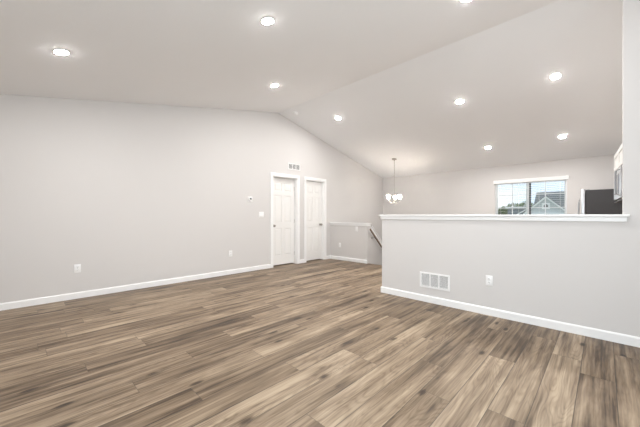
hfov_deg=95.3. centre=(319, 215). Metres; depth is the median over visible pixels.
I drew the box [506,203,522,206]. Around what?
leafy tree
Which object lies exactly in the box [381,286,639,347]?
baseboard
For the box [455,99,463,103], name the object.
recessed light
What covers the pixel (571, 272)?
wall
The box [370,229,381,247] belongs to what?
handrail
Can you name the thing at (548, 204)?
gable vent
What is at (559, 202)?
neighbor house
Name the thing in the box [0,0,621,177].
ceiling
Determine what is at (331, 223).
trim
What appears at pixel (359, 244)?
wall
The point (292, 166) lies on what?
air vent
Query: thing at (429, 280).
air vent
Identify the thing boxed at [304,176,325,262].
door
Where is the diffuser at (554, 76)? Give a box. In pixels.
[551,74,559,78]
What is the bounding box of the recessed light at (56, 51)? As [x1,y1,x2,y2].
[52,49,69,54]
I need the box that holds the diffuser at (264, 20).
[262,18,272,23]
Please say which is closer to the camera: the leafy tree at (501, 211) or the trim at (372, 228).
the trim at (372, 228)
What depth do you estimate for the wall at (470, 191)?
7.71 m
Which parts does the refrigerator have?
fridge door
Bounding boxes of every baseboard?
[0,255,330,310]
[330,255,366,263]
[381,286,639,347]
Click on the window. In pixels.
(528, 184)
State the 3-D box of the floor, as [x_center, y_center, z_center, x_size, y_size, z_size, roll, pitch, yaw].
[0.681,1.285,4.218,7.515,0.250,10.071,0,0,44]
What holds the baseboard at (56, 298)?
attached to the wall at (127, 193)
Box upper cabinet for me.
[614,144,621,170]
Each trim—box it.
[330,222,371,225]
[371,225,381,244]
[379,214,629,221]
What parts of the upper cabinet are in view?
cabinet door, cabinet door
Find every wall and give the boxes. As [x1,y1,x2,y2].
[0,94,382,302]
[330,225,381,264]
[382,0,639,336]
[383,154,614,214]
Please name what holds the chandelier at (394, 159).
hanging from the ceiling
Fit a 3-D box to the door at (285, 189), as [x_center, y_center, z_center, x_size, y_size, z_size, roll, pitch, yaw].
[-0.839,0.105,6.768,0.159,2.110,0.860,0,0,44]
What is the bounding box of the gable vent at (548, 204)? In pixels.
[542,203,549,208]
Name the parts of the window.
sash, sash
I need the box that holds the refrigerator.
[578,189,621,213]
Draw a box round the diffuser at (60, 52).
[54,50,67,54]
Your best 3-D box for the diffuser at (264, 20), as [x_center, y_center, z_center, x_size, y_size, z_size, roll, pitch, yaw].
[-0.493,-1.823,2.745,0.104,0.004,0.104,0,11,44]
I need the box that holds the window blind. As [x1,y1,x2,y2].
[493,175,568,209]
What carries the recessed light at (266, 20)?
in the ceiling
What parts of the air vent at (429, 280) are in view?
louver panel, louver panel, louver panel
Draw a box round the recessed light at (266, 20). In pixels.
[260,17,274,24]
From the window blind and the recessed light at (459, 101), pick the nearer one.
the recessed light at (459, 101)
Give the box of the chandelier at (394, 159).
[387,158,400,203]
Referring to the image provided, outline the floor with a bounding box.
[0,259,639,426]
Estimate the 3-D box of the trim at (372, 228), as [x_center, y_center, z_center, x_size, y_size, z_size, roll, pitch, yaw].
[1.667,0.946,7.621,0.185,1.417,1.360,0,0,44]
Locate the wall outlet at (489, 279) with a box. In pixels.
[486,275,492,285]
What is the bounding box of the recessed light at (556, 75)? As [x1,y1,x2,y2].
[550,73,561,78]
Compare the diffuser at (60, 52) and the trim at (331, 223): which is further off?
the trim at (331, 223)
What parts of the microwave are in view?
door handle, control panel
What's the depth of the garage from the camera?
42.91 m
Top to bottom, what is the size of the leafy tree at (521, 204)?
6.875 m
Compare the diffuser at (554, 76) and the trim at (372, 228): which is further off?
the trim at (372, 228)
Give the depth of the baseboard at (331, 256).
7.37 m
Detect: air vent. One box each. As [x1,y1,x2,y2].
[288,163,299,170]
[420,271,449,291]
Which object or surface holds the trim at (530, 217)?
attached to the wall at (571, 272)
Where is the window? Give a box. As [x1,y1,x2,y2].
[495,180,566,214]
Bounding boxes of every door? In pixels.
[270,172,299,267]
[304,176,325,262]
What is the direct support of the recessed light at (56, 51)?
in the ceiling
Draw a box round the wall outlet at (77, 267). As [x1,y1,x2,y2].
[74,264,80,272]
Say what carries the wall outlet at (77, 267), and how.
attached to the wall at (127, 193)
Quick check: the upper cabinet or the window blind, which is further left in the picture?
the window blind
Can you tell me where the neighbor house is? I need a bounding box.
[523,191,564,214]
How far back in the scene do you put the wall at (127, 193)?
4.66 m
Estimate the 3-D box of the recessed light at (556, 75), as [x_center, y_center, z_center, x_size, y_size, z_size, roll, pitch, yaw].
[3.370,-1.987,4.172,0.135,0.035,0.132,0,0,39]
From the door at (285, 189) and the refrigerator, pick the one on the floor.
the refrigerator
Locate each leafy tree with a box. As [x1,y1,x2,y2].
[498,206,507,214]
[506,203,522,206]
[519,201,532,206]
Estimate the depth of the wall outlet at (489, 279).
3.38 m
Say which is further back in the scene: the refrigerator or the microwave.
the refrigerator
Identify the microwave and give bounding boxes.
[614,165,621,202]
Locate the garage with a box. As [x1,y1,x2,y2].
[505,207,525,214]

